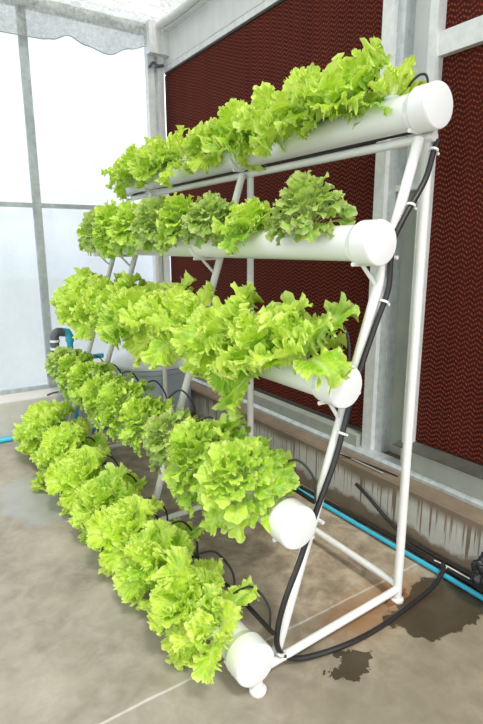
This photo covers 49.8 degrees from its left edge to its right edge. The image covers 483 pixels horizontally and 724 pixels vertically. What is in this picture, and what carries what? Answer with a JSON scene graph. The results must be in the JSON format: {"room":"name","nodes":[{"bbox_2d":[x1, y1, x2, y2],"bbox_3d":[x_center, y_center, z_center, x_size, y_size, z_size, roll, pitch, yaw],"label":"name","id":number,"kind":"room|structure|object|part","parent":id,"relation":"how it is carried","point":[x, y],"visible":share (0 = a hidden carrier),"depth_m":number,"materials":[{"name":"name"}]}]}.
{"room":"greenhouse","nodes":[
{"label":"greenhouse","id":0,"kind":"room"},
{"bbox_2d":[0,6,170,389],"bbox_3d":[-3.279,-1.083,3.189,6.220,3.100,0.044,-8,15,-33],"label":"wall","id":1,"kind":"structure","parent":0,"point":[89,104],"depth_m":4.31,"materials":[{"name":"plastic"}]},
{"bbox_2d":[18,19,55,384],"bbox_3d":[-1.651,-1.280,4.192,0.062,3.020,0.040,-8,15,-33],"label":"trim","id":2,"kind":"structure","parent":1,"relation":"attached to","point":[22,40],"depth_m":4.15,"materials":[{"name":"grey metal"}]},
{"bbox_2d":[0,387,102,437],"bbox_3d":[-3.135,0.600,3.563,6.450,0.310,0.450,-8,15,-33],"label":"baseboard","id":3,"kind":"structure","parent":1,"relation":"attached to","point":[14,405],"depth_m":4.18,"materials":[{"name":"grey concrete"}]},
{"bbox_2d":[0,375,112,394],"bbox_3d":[-3.304,0.438,3.499,6.140,0.035,0.090,-8,15,-33],"label":"trim","id":4,"kind":"structure","parent":1,"relation":"attached to","point":[41,386],"depth_m":4.41,"materials":[{"name":"grey metal"}]},
{"bbox_2d":[0,202,117,209],"bbox_3d":[-3.325,-1.019,3.117,6.050,0.035,0.030,-8,15,-33],"label":"trim","id":5,"kind":"structure","parent":1,"relation":"attached to","point":[2,204],"depth_m":4.24,"materials":[{"name":"grey metal"}]},
{"bbox_2d":[0,0,146,54],"bbox_3d":[-3.308,-2.307,2.781,6.031,0.334,0.012,-8,15,-33],"label":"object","id":6,"kind":"object","parent":1,"relation":"hanging from","point":[39,16],"visible":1,"depth_m":4.04,"materials":[{"name":"grey fabric"}]},
{"bbox_3d":[-3.307,-2.229,2.797,6.031,0.174,0.009,-8,15,-33],"label":"hem cord","id":7,"kind":"part","parent":6,"relation":"part of","materials":[{"name":"fabric"}]},
{"bbox_2d":[7,0,144,23],"bbox_3d":[-3.264,-2.462,2.836,6.200,0.085,0.060,-8,15,-33],"label":"trim","id":8,"kind":"structure","parent":1,"relation":"attached to","point":[51,0],"depth_m":4.14,"materials":[{"name":"metal"}]},
{"bbox_2d":[148,61,163,67],"bbox_3d":[-0.733,-2.542,4.455,0.145,0.060,0.027,-6,14,-23],"label":"bracket","id":9,"kind":"object","parent":1,"relation":"attached to","point":[152,62],"visible":1,"depth_m":4.45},
{"bbox_2d":[144,47,170,282],"bbox_3d":[-0.751,-1.379,4.760,0.138,3.020,0.080,-8,15,-33],"label":"trim","id":10,"kind":"structure","parent":1,"relation":"attached to","point":[154,77],"depth_m":4.55,"materials":[{"name":"metal"}]},
{"bbox_2d":[145,19,169,58],"bbox_3d":[-0.717,-2.740,4.418,0.180,0.245,0.090,-8,15,-33],"label":"trim","id":11,"kind":"structure","parent":1,"relation":"attached to","point":[157,42],"depth_m":4.38,"materials":[{"name":"metal"}]},
{"bbox_2d":[162,0,209,31],"bbox_3d":[0.964,-2.304,2.018,0.060,0.060,6.050,-8,15,-33],"label":"trim","id":12,"kind":"structure","parent":1,"relation":"attached to","point":[200,3],"depth_m":4.11,"materials":[{"name":"metal"}]},
{"bbox_2d":[193,372,361,446],"bbox_3d":[0.052,0.233,4.141,0.200,0.085,2.550,-8,15,-33],"label":"trim","id":13,"kind":"structure","parent":1,"relation":"attached to","point":[324,425],"depth_m":3.46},
{"bbox_2d":[165,49,212,305],"bbox_3d":[-0.418,-1.237,4.611,0.110,2.545,0.778,-8,15,-33],"label":"pad","id":14,"kind":"object","parent":13,"relation":"on","point":[187,86],"visible":0.29,"depth_m":4.42,"materials":[{"name":"cardboard"}]},
{"bbox_2d":[209,21,252,304],"bbox_3d":[-0.038,-1.114,4.049,0.110,2.545,0.598,-8,15,-33],"label":"pad","id":15,"kind":"object","parent":13,"relation":"on","point":[231,58],"visible":0.29,"depth_m":3.88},
{"bbox_2d":[253,0,311,404],"bbox_3d":[0.293,-1.007,3.560,0.110,2.545,0.598,-8,15,-33],"label":"pad","id":16,"kind":"object","parent":13,"relation":"on","point":[281,35],"visible":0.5,"depth_m":3.44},
{"bbox_2d":[302,0,382,427],"bbox_3d":[0.624,-0.899,3.069,0.110,2.545,0.601,-8,15,-33],"label":"pad","id":17,"kind":"object","parent":13,"relation":"on","point":[337,26],"visible":0.22,"depth_m":2.99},
{"bbox_2d":[254,387,361,431],"bbox_3d":[0.039,0.185,4.112,0.020,0.020,2.565,-8,15,-33],"label":"trim","id":18,"kind":"structure","parent":1,"relation":"attached to","point":[352,426],"depth_m":3.52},
{"bbox_2d":[191,377,482,509],"bbox_3d":[0.962,0.600,2.658,0.085,0.032,6.060,-8,15,-33],"label":"trim","id":19,"kind":"structure","parent":1,"relation":"attached to","point":[390,462],"depth_m":2.92,"materials":[{"name":"metal"}]},
{"bbox_2d":[55,0,184,21],"bbox_3d":[-1.228,-1.839,-0.233,6.150,0.063,7.630,-8,15,-33],"label":"ceiling","id":20,"kind":"structure","parent":0,"point":[139,10],"depth_m":4.13,"materials":[{"name":"plastic"}]},
{"bbox_2d":[155,0,198,28],"bbox_3d":[0.079,-2.565,3.222,0.080,0.075,2.882,-8,15,-33],"label":"film","id":21,"kind":"object","parent":20,"relation":"hanging from","point":[184,6],"visible":1,"depth_m":4.08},
{"bbox_2d":[0,421,482,723],"bbox_3d":[-1.004,1.412,0.857,6.900,0.120,8.000,-8,15,-33],"label":"floor","id":22,"kind":"structure","parent":0,"point":[71,652],"depth_m":2.05,"materials":[{"name":"concrete"}]},
{"bbox_2d":[0,419,112,442],"bbox_3d":[-3.012,0.781,3.367,5.400,0.039,0.040,-8,15,-33],"label":"pipe","id":23,"kind":"object","parent":22,"relation":"on","point":[4,439],"visible":0.02,"depth_m":4.10,"materials":[{"name":"plastic"}]},
{"bbox_2d":[50,328,108,430],"bbox_3d":[-1.297,0.144,4.231,0.452,0.881,0.080,-8,15,-33],"label":"pipe","id":24,"kind":"object","parent":22,"relation":"on","point":[64,332],"visible":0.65,"depth_m":4.07,"materials":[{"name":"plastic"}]},
{"bbox_2d":[111,353,190,438],"bbox_3d":[-0.743,0.229,4.369,0.660,0.670,0.660,-8,15,-33],"label":"tank","id":25,"kind":"object","parent":22,"relation":"on","point":[175,376],"visible":0.28,"depth_m":4.08,"materials":[{"name":"grey plastic"}]},
{"bbox_3d":[-0.744,-0.047,4.308,0.656,0.105,0.656,-8,15,-33],"label":"lid","id":26,"kind":"part","parent":25,"relation":"part of","materials":[{"name":"plastic"}]},
{"bbox_2d":[68,112,437,698],"bbox_3d":[-0.401,-0.093,2.921,0.937,1.972,2.842,-8,15,-33],"label":"rack","id":27,"kind":"object","parent":22,"relation":"on","point":[394,595],"visible":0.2,"depth_m":2.04,"materials":[{"name":"white metal"}]},
{"bbox_3d":[-1.136,-0.338,4.089,0.650,1.852,0.038,-8,15,-33],"label":"slanted leg","id":28,"kind":"part","parent":27,"relation":"part of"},
{"bbox_3d":[-0.894,-0.259,3.731,0.650,1.852,0.038,-8,15,-33],"label":"slanted leg","id":29,"kind":"part","parent":27,"relation":"part of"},
{"bbox_3d":[-0.594,-0.307,3.923,0.036,1.883,0.037,-8,15,-33],"label":"leg","id":30,"kind":"part","parent":27,"relation":"part of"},
{"bbox_2d":[97,469,273,687],"bbox_3d":[-0.737,0.759,2.894,0.151,0.151,2.860,-8,15,-33],"label":"pipe","id":31,"kind":"object","parent":27,"relation":"on","point":[249,658],"visible":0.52,"depth_m":1.73,"materials":[{"name":"white plastic"}]},
{"bbox_2d":[12,400,67,444],"bbox_3d":[-1.473,0.460,3.886,0.457,0.328,0.391,8,15,34],"label":"lettuce","id":32,"kind":"object","parent":31,"relation":"in","point":[39,406],"visible":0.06,"depth_m":3.85,"materials":[{"name":"green plant"}]},
{"bbox_2d":[12,399,92,464],"bbox_3d":[-1.324,0.450,3.702,0.565,0.430,0.502,6,14,27],"label":"lettuce","id":33,"kind":"object","parent":31,"relation":"in","point":[32,430],"visible":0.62,"depth_m":3.61,"materials":[{"name":"green plant"}]},
{"bbox_2d":[29,417,109,490],"bbox_3d":[-1.127,0.590,3.342,0.486,0.425,0.590,-8,15,-33],"label":"lettuce","id":34,"kind":"object","parent":31,"relation":"in","point":[57,441],"visible":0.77,"depth_m":3.30,"materials":[{"name":"green plant"}]},
{"bbox_2d":[43,445,111,515],"bbox_3d":[-0.940,0.685,3.035,0.390,0.430,0.417,-2,13,-8],"label":"lettuce","id":35,"kind":"object","parent":31,"relation":"in","point":[68,473],"visible":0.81,"depth_m":2.96,"materials":[{"name":"green plant"}]},
{"bbox_2d":[68,462,147,552],"bbox_3d":[-0.703,0.760,2.740,0.424,0.435,0.422,4,13,20],"label":"lettuce","id":36,"kind":"object","parent":31,"relation":"in","point":[106,488],"visible":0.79,"depth_m":2.68,"materials":[{"name":"green plant"}]},
{"bbox_2d":[83,492,164,576],"bbox_3d":[-0.538,0.808,2.456,0.362,0.398,0.392,0,12,3],"label":"lettuce","id":37,"kind":"object","parent":31,"relation":"in","point":[111,527],"visible":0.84,"depth_m":2.39,"materials":[{"name":"green plant"}]},
{"bbox_2d":[112,517,204,612],"bbox_3d":[-0.361,0.862,2.218,0.373,0.370,0.412,3,13,14],"label":"lettuce","id":38,"kind":"object","parent":31,"relation":"in","point":[145,550],"visible":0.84,"depth_m":2.18,"materials":[{"name":"green plant"}]},
{"bbox_2d":[81,437,274,635],"bbox_3d":[-0.714,0.634,2.950,0.107,0.154,2.871,-8,15,-33],"label":"feed line","id":39,"kind":"object","parent":31,"relation":"on","point":[254,613],"visible":0.3,"depth_m":2.02,"materials":[{"name":"black rubber"}]},
{"bbox_2d":[146,545,225,664],"bbox_3d":[-0.194,0.916,1.940,0.372,0.377,0.332,4,13,19],"label":"lettuce","id":40,"kind":"object","parent":31,"relation":"in","point":[177,575],"visible":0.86,"depth_m":1.94,"materials":[{"name":"green plant"}]},
{"bbox_2d":[164,575,259,684],"bbox_3d":[-0.102,0.957,1.841,0.328,0.350,0.370,-8,15,-33],"label":"lettuce","id":41,"kind":"object","parent":31,"relation":"in","point":[199,625],"visible":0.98,"depth_m":1.77,"materials":[{"name":"green plant"}]},
{"bbox_3d":[-0.086,0.949,1.830,0.034,0.085,0.034,-41,32,1],"label":"stem","id":42,"kind":"part","parent":41,"relation":"part of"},
{"bbox_2d":[57,365,315,549],"bbox_3d":[-0.594,0.298,2.890,0.151,0.151,2.860,-8,15,-33],"label":"pipe","id":43,"kind":"object","parent":27,"relation":"on","point":[292,523],"visible":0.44,"depth_m":1.73,"materials":[{"name":"white plastic"}]},
{"bbox_2d":[44,345,88,382],"bbox_3d":[-1.272,-0.003,3.798,0.324,0.259,0.328,-8,15,-33],"label":"leaf lettuce","id":44,"kind":"object","parent":43,"relation":"in","point":[51,364],"visible":0.59,"depth_m":3.73,"materials":[{"name":"green plant"}]},
{"bbox_2d":[55,352,98,398],"bbox_3d":[-1.111,0.082,3.529,0.303,0.312,0.338,-8,15,-33],"label":"leaf lettuce","id":45,"kind":"object","parent":43,"relation":"in","point":[66,361],"visible":0.55,"depth_m":3.47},
{"bbox_2d":[66,358,116,412],"bbox_3d":[-0.945,0.137,3.263,0.312,0.329,0.351,-8,15,-33],"label":"leaf lettuce","id":46,"kind":"object","parent":43,"relation":"in","point":[78,373],"visible":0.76,"depth_m":3.19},
{"bbox_2d":[79,370,134,428],"bbox_3d":[-0.770,0.214,3.016,0.331,0.319,0.350,-8,15,-33],"label":"leaf lettuce","id":47,"kind":"object","parent":43,"relation":"in","point":[89,390],"visible":0.56,"depth_m":2.95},
{"bbox_2d":[95,378,155,444],"bbox_3d":[-0.608,0.259,2.778,0.309,0.362,0.350,2,13,9],"label":"leaf lettuce","id":48,"kind":"object","parent":43,"relation":"in","point":[110,394],"visible":0.8,"depth_m":2.71,"materials":[{"name":"plant"}]},
{"bbox_2d":[117,393,174,457],"bbox_3d":[-0.458,0.296,2.569,0.278,0.304,0.318,1,13,5],"label":"leaf lettuce","id":49,"kind":"object","parent":43,"relation":"in","point":[134,412],"visible":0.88,"depth_m":2.50,"materials":[{"name":"plant"}]},
{"bbox_2d":[141,405,209,474],"bbox_3d":[-0.295,0.354,2.327,0.300,0.290,0.340,-8,15,-33],"label":"leaf lettuce","id":50,"kind":"object","parent":43,"relation":"in","point":[157,428],"visible":0.7,"depth_m":2.28,"materials":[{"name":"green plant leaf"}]},
{"bbox_2d":[89,355,316,503],"bbox_3d":[-0.569,0.150,2.937,0.107,0.203,2.880,-8,15,-33],"label":"feed line","id":51,"kind":"object","parent":43,"relation":"on","point":[304,495],"visible":0.34,"depth_m":1.89,"materials":[{"name":"black rubber"}]},
{"bbox_2d":[162,413,250,518],"bbox_3d":[-0.123,0.408,2.059,0.366,0.413,0.404,0,12,-1],"label":"leaf lettuce","id":52,"kind":"object","parent":43,"relation":"in","point":[190,442],"visible":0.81,"depth_m":1.98,"materials":[{"name":"plant"}]},
{"bbox_2d":[193,435,300,542],"bbox_3d":[-0.001,0.434,1.862,0.352,0.352,0.401,-8,15,-33],"label":"leaf lettuce","id":53,"kind":"object","parent":43,"relation":"in","point":[225,463],"visible":1,"depth_m":1.77,"materials":[{"name":"plant"}]},
{"bbox_3d":[-0.249,-0.051,2.777,0.650,1.852,0.038,-8,15,-33],"label":"slanted leg","id":54,"kind":"part","parent":27,"relation":"part of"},
{"bbox_2d":[82,315,361,408],"bbox_3d":[-0.438,-0.172,2.893,0.151,0.151,2.860,-8,15,-33],"label":"pipe","id":55,"kind":"object","parent":27,"relation":"on","point":[347,393],"visible":0.36,"depth_m":1.75,"materials":[{"name":"white plastic"}]},
{"bbox_2d":[48,277,75,319],"bbox_3d":[-1.215,-0.501,3.999,0.505,0.349,0.488,-8,15,-33],"label":"lettuce","id":56,"kind":"object","parent":55,"relation":"in","point":[52,302],"visible":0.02,"depth_m":3.94,"materials":[{"name":"green plant"}]},
{"bbox_2d":[53,267,112,325],"bbox_3d":[-1.118,-0.488,3.795,0.492,0.412,0.558,-8,15,-33],"label":"lettuce","id":57,"kind":"object","parent":55,"relation":"in","point":[74,283],"visible":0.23,"depth_m":3.73,"materials":[{"name":"green plant"}]},
{"bbox_2d":[64,273,136,341],"bbox_3d":[-0.946,-0.385,3.531,0.511,0.444,0.548,3,13,16],"label":"lettuce","id":58,"kind":"object","parent":55,"relation":"in","point":[94,285],"visible":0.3,"depth_m":3.41,"materials":[{"name":"green plant"}]},
{"bbox_2d":[82,270,146,340],"bbox_3d":[-0.712,-0.366,3.248,0.496,0.423,0.544,-8,15,-33],"label":"lettuce","id":59,"kind":"object","parent":55,"relation":"in","point":[127,281],"visible":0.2,"depth_m":3.17,"materials":[{"name":"green plant"}]},
{"bbox_2d":[94,281,165,351],"bbox_3d":[-0.591,-0.270,3.001,0.508,0.396,0.574,-8,15,-33],"label":"lettuce","id":60,"kind":"object","parent":55,"relation":"in","point":[108,327],"visible":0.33,"depth_m":2.90,"materials":[{"name":"green plant"}]},
{"bbox_2d":[118,270,209,368],"bbox_3d":[-0.408,-0.222,2.685,0.458,0.505,0.502,-9,15,-35],"label":"lettuce","id":61,"kind":"object","parent":55,"relation":"in","point":[146,306],"visible":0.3,"depth_m":2.65,"materials":[{"name":"green plant"}]},
{"bbox_2d":[140,281,254,370],"bbox_3d":[-0.181,-0.171,2.422,0.625,0.406,0.427,6,14,26],"label":"lettuce","id":62,"kind":"object","parent":55,"relation":"in","point":[181,302],"visible":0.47,"depth_m":2.42,"materials":[{"name":"green plant"}]},
{"bbox_2d":[168,282,264,395],"bbox_3d":[-0.036,-0.121,2.202,0.565,0.454,0.461,2,13,10],"label":"lettuce","id":63,"kind":"object","parent":55,"relation":"in","point":[209,323],"visible":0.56,"depth_m":2.12,"materials":[{"name":"green plant"}]},
{"bbox_2d":[206,291,336,421],"bbox_3d":[0.092,-0.014,1.989,0.465,0.501,0.533,-4,13,-18],"label":"lettuce","id":64,"kind":"object","parent":55,"relation":"in","point":[244,335],"visible":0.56,"depth_m":1.89,"materials":[{"name":"green plant"}]},
{"bbox_2d":[224,291,359,393],"bbox_3d":[0.248,-0.085,1.827,0.563,0.311,0.555,-8,15,-33],"label":"lettuce","id":65,"kind":"object","parent":55,"relation":"in","point":[333,364],"visible":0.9,"depth_m":1.74,"materials":[{"name":"green plant"}]},
{"bbox_2d":[319,325,350,361],"bbox_3d":[-0.427,-0.263,2.947,0.077,0.238,2.871,-8,15,-33],"label":"feed line","id":66,"kind":"object","parent":55,"relation":"in","point":[344,328],"visible":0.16,"depth_m":1.81,"materials":[{"name":"black rubber"}]},
{"bbox_2d":[92,219,396,265],"bbox_3d":[-0.329,-0.644,2.863,0.151,0.151,2.860,-8,15,-33],"label":"pipe","id":67,"kind":"object","parent":27,"relation":"on","point":[368,242],"visible":0.52,"depth_m":1.86,"materials":[{"name":"white plastic"}]},
{"bbox_2d":[76,220,93,251],"bbox_3d":[-1.065,-0.949,3.847,0.306,0.262,0.322,-4,13,-16],"label":"leaf lettuce","id":68,"kind":"object","parent":67,"relation":"in","point":[79,230],"visible":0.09,"depth_m":3.78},
{"bbox_2d":[78,208,110,255],"bbox_3d":[-0.938,-0.917,3.648,0.383,0.339,0.371,3,13,15],"label":"leaf lettuce","id":69,"kind":"object","parent":67,"relation":"in","point":[87,226],"visible":0.19,"depth_m":3.58,"materials":[{"name":"green plant"}]},
{"bbox_2d":[91,199,135,259],"bbox_3d":[-0.785,-0.868,3.412,0.390,0.389,0.445,-8,15,-33],"label":"leaf lettuce","id":70,"kind":"object","parent":67,"relation":"in","point":[102,214],"visible":0.52,"depth_m":3.32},
{"bbox_2d":[106,200,158,256],"bbox_3d":[-0.613,-0.805,3.156,0.397,0.333,0.410,-8,15,-33],"label":"leaf lettuce","id":71,"kind":"object","parent":67,"relation":"in","point":[121,223],"visible":0.59,"depth_m":3.06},
{"bbox_2d":[129,195,181,252],"bbox_3d":[-0.430,-0.773,2.909,0.391,0.314,0.371,1,13,6],"label":"leaf lettuce","id":72,"kind":"object","parent":67,"relation":"in","point":[148,216],"visible":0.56,"depth_m":2.83,"materials":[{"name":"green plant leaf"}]},
{"bbox_2d":[153,192,219,257],"bbox_3d":[-0.271,-0.703,2.679,0.348,0.326,0.382,2,13,9],"label":"leaf lettuce","id":73,"kind":"object","parent":67,"relation":"in","point":[176,206],"visible":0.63,"depth_m":2.60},
{"bbox_2d":[181,190,237,248],"bbox_3d":[-0.120,-0.671,2.466,0.346,0.264,0.345,-8,15,-33],"label":"leaf lettuce","id":74,"kind":"object","parent":67,"relation":"in","point":[202,212],"visible":0.8,"depth_m":2.38,"materials":[{"name":"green leaf"}]},
{"bbox_2d":[211,196,286,257],"bbox_3d":[0.032,-0.586,2.258,0.335,0.263,0.334,-5,13,-21],"label":"lettuce","id":75,"kind":"object","parent":67,"relation":"in","point":[246,219],"visible":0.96,"depth_m":2.18,"materials":[{"name":"green plant"}]},
{"bbox_2d":[264,170,357,245],"bbox_3d":[0.254,-0.565,1.918,0.352,0.268,0.346,-8,15,-33],"label":"leaf lettuce","id":76,"kind":"object","parent":67,"relation":"in","point":[305,190],"visible":0.98,"depth_m":1.83,"materials":[{"name":"green lettuce leaf"}]},
{"bbox_3d":[0.051,-0.098,2.969,0.036,1.883,0.037,-8,15,-33],"label":"leg","id":77,"kind":"part","parent":27,"relation":"part of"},
{"bbox_3d":[-0.092,-1.039,2.955,0.035,0.034,2.790,-8,15,-33],"label":"rail","id":78,"kind":"part","parent":27,"relation":"part of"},
{"bbox_2d":[116,80,452,196],"bbox_3d":[-0.126,-1.112,2.897,0.151,0.151,2.860,-8,15,-33],"label":"pipe","id":79,"kind":"object","parent":27,"relation":"on","point":[428,107],"visible":0.69,"depth_m":1.96,"materials":[{"name":"white plastic"}]},
{"bbox_2d":[101,157,129,189],"bbox_3d":[-0.861,-1.439,3.889,0.392,0.291,0.368,-8,15,-33],"label":"lettuce","id":80,"kind":"object","parent":79,"relation":"in","point":[112,178],"visible":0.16,"depth_m":3.84,"materials":[{"name":"green plant"}]},
{"bbox_2d":[112,143,165,200],"bbox_3d":[-0.698,-1.334,3.647,0.424,0.374,0.465,-1,13,-3],"label":"lettuce","id":81,"kind":"object","parent":79,"relation":"in","point":[121,170],"visible":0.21,"depth_m":3.59,"materials":[{"name":"green plant"}]},
{"bbox_2d":[126,134,178,188],"bbox_3d":[-0.535,-1.317,3.413,0.404,0.347,0.453,-8,15,-33],"label":"lettuce","id":82,"kind":"object","parent":79,"relation":"in","point":[141,172],"visible":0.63,"depth_m":3.33,"materials":[{"name":"green plant"}]},
{"bbox_2d":[147,125,189,187],"bbox_3d":[-0.398,-1.236,3.161,0.340,0.370,0.404,-5,13,-20],"label":"lettuce","id":83,"kind":"object","parent":79,"relation":"in","point":[174,141],"visible":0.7,"depth_m":3.08,"materials":[{"name":"green plant"}]},
{"bbox_2d":[181,120,230,174],"bbox_3d":[-0.160,-1.194,2.869,0.385,0.319,0.340,2,13,9],"label":"lettuce","id":84,"kind":"object","parent":79,"relation":"in","point":[193,163],"visible":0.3,"depth_m":2.79,"materials":[{"name":"green plant"}]},
{"bbox_2d":[198,98,292,167],"bbox_3d":[-0.006,-1.138,2.595,0.498,0.324,0.453,8,15,32],"label":"lettuce","id":85,"kind":"object","parent":79,"relation":"in","point":[223,127],"visible":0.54,"depth_m":2.51,"materials":[{"name":"green plant"}]},
{"bbox_2d":[232,81,326,171],"bbox_3d":[0.192,-1.088,2.416,0.462,0.345,0.493,0,12,1],"label":"lettuce","id":86,"kind":"object","parent":79,"relation":"in","point":[262,97],"visible":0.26,"depth_m":2.31,"materials":[{"name":"green plant"}]},
{"bbox_2d":[133,73,428,195],"bbox_3d":[-0.133,-1.161,2.962,0.050,0.204,2.851,-8,15,-33],"label":"feed line","id":87,"kind":"object","parent":79,"relation":"in","point":[420,74],"visible":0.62,"depth_m":2.26,"materials":[{"name":"black rubber"}]},
{"bbox_2d":[249,63,376,157],"bbox_3d":[0.312,-1.047,2.137,0.516,0.358,0.592,-8,15,-33],"label":"lettuce","id":88,"kind":"object","parent":79,"relation":"in","point":[276,123],"visible":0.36,"depth_m":2.10,"materials":[{"name":"green plant"}]},
{"bbox_2d":[286,36,426,140],"bbox_3d":[0.426,-1.056,1.994,0.488,0.375,0.521,12,17,43],"label":"lettuce","id":89,"kind":"object","parent":79,"relation":"in","point":[345,82],"visible":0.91,"depth_m":1.90,"materials":[{"name":"green plant"}]},
{"bbox_2d":[384,95,398,100],"bbox_3d":[0.541,-0.920,1.869,0.058,0.058,0.058,-8,15,-33],"label":"cup","id":90,"kind":"object","parent":79,"relation":"in","point":[388,97],"depth_m":1.85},
{"bbox_2d":[368,54,417,100],"bbox_3d":[0.543,-0.966,1.842,0.162,0.160,0.188,6,14,28],"label":"lettuce","id":91,"kind":"object","parent":79,"relation":"in","point":[394,78],"visible":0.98,"depth_m":1.82,"materials":[{"name":"green plant"}]},
{"bbox_3d":[0.540,-0.950,1.863,0.034,0.085,0.034,-4,16,3],"label":"stem","id":92,"kind":"part","parent":91,"relation":"part of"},
{"bbox_3d":[0.371,0.150,1.860,0.650,1.852,0.038,-8,15,-33],"label":"slanted leg","id":93,"kind":"part","parent":27,"relation":"part of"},
{"bbox_3d":[0.035,0.754,3.188,0.032,0.031,2.310,-8,15,-33],"label":"rail","id":94,"kind":"part","parent":27,"relation":"part of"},
{"bbox_2d":[274,139,445,661],"bbox_3d":[0.551,0.150,1.925,1.035,1.864,0.096,-9,15,-35],"label":"hose","id":95,"kind":"object","parent":27,"relation":"attached to","point":[433,150],"visible":0.93,"depth_m":1.82,"materials":[{"name":"black rubber"}]},
{"bbox_2d":[434,560,469,578],"bbox_3d":[0.975,0.965,2.366,0.026,0.022,0.240,-9,15,-34],"label":"pipe","id":96,"kind":"object","parent":95,"relation":"attached to","point":[434,560],"visible":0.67,"depth_m":2.38,"materials":[{"name":"white plastic"}]},
{"bbox_3d":[0.671,0.103,2.052,0.036,1.883,0.037,-8,15,-33],"label":"leg","id":97,"kind":"part","parent":27,"relation":"part of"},
{"bbox_2d":[191,381,482,579],"bbox_3d":[1.105,0.778,2.634,0.415,0.335,5.800,-8,15,-33],"label":"wall","id":98,"kind":"structure","parent":22,"relation":"on","point":[446,525],"depth_m":2.82,"materials":[{"name":"concrete"}]},
{"bbox_2d":[340,453,382,473],"bbox_3d":[0.646,0.556,2.944,0.007,0.006,0.410,-8,15,-32],"label":"rod","id":99,"kind":"object","parent":98,"relation":"on","point":[340,453],"visible":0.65,"depth_m":2.88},
{"bbox_2d":[340,454,397,476],"bbox_3d":[0.697,0.566,2.885,0.024,0.015,0.394,-11,16,-40],"label":"cable","id":100,"kind":"object","parent":98,"relation":"on","point":[340,454],"visible":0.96,"depth_m":2.86,"materials":[{"name":"black rubber"}]},
{"bbox_2d":[410,452,482,500],"bbox_3d":[1.824,0.790,1.516,0.200,0.120,3.180,-8,15,-33],"label":"trim","id":101,"kind":"structure","parent":98,"relation":"on","point":[463,482],"depth_m":2.54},
{"bbox_2d":[392,440,482,479],"bbox_3d":[1.779,0.713,1.512,0.180,0.031,3.250,-8,15,-33],"label":"trim","id":102,"kind":"structure","parent":101,"relation":"on","point":[475,469],"depth_m":2.58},
{"bbox_2d":[415,44,482,464],"bbox_3d":[1.177,-0.430,2.317,0.110,1.859,0.734,-8,15,-33],"label":"pad","id":103,"kind":"object","parent":102,"relation":"on","point":[450,400],"visible":1,"depth_m":2.46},
{"bbox_2d":[260,465,482,600],"bbox_3d":[0.832,0.951,2.549,0.028,0.022,4.100,-8,15,-33],"label":"pipe","id":104,"kind":"object","parent":22,"relation":"on","point":[468,589],"visible":0.54,"depth_m":2.56,"materials":[{"name":"plastic"}]},
{"bbox_2d":[470,551,482,593],"bbox_3d":[1.053,0.898,2.191,0.160,0.205,0.152,3,13,13],"label":"valve","id":105,"kind":"object","parent":104,"relation":"on","point":[476,578],"visible":1,"depth_m":2.18,"materials":[{"name":"black plastic"}]},
{"bbox_2d":[298,484,476,588],"bbox_3d":[0.706,0.891,2.819,0.031,0.025,2.900,-8,15,-33],"label":"hose","id":106,"kind":"object","parent":22,"relation":"on","point":[456,575],"visible":0.71,"depth_m":2.71,"materials":[{"name":"rubber"}]},
{"bbox_2d":[355,483,471,576],"bbox_3d":[0.939,0.859,2.481,0.034,0.177,1.104,-8,15,-33],"label":"hose","id":107,"kind":"object","parent":22,"relation":"on","point":[453,565],"visible":0.88,"depth_m":2.59,"materials":[{"name":"rubber"}]},
{"bbox_3d":[1.117,-1.021,2.445,0.060,3.270,6.120,-8,15,-33],"label":"wall","id":108,"kind":"structure","parent":0,"visible":0},
{"bbox_2d":[163,0,278,72],"bbox_3d":[0.065,-2.647,3.522,0.140,0.555,2.585,-8,15,-33],"label":"trim","id":109,"kind":"structure","parent":108,"relation":"attached to","point":[215,15],"depth_m":3.95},
{"bbox_2d":[165,0,284,74],"bbox_3d":[0.033,-2.318,3.559,0.015,0.012,2.565,-8,15,-33],"label":"trim","id":110,"kind":"structure","parent":108,"relation":"attached to","point":[279,1],"depth_m":3.73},
{"bbox_2d":[361,0,398,449],"bbox_3d":[0.789,-1.087,2.724,0.170,3.260,0.070,-8,15,-33],"label":"trim","id":111,"kind":"structure","parent":108,"relation":"attached to","point":[390,7],"depth_m":2.73,"materials":[{"name":"metal"}]},
{"bbox_2d":[374,0,416,452],"bbox_3d":[0.835,-1.078,2.683,0.140,3.260,0.050,-8,15,-33],"label":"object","id":112,"kind":"structure","parent":108,"relation":"attached to","point":[406,9],"depth_m":2.80,"materials":[{"name":"metal"}]},
{"bbox_2d":[389,191,417,455],"bbox_3d":[0.926,-0.185,2.809,0.070,1.460,0.165,-8,15,-33],"label":"trim","id":113,"kind":"structure","parent":108,"relation":"attached to","point":[409,227],"depth_m":2.82,"materials":[{"name":"metal"}]},
{"bbox_2d":[396,182,418,191],"bbox_3d":[0.865,-0.879,2.616,0.070,0.030,0.165,-8,15,-33],"label":"trim","id":114,"kind":"structure","parent":108,"relation":"attached to","point":[414,186],"depth_m":2.58,"materials":[{"name":"metal"}]},
{"bbox_2d":[406,0,430,182],"bbox_3d":[0.921,-1.776,2.457,0.070,1.800,0.165,-8,15,-33],"label":"trim","id":115,"kind":"structure","parent":108,"relation":"attached to","point":[422,19],"depth_m":2.52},
{"bbox_2d":[400,0,446,462],"bbox_3d":[0.939,-1.039,2.502,0.170,3.260,0.045,-8,15,-33],"label":"trim","id":116,"kind":"structure","parent":108,"relation":"attached to","point":[438,10],"depth_m":2.49,"materials":[{"name":"metal"}]},
{"bbox_2d":[438,15,482,57],"bbox_3d":[1.836,-1.167,1.099,0.150,0.100,3.185,-8,15,-33],"label":"trim","id":117,"kind":"structure","parent":108,"relation":"attached to","point":[466,35],"depth_m":2.27,"materials":[{"name":"metal"}]},
{"bbox_2d":[445,0,482,28],"bbox_3d":[1.172,-1.951,1.980,0.110,1.054,0.734,-8,15,-33],"label":"pad","id":118,"kind":"object","parent":117,"relation":"on","point":[458,11],"visible":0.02,"depth_m":2.29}
]}

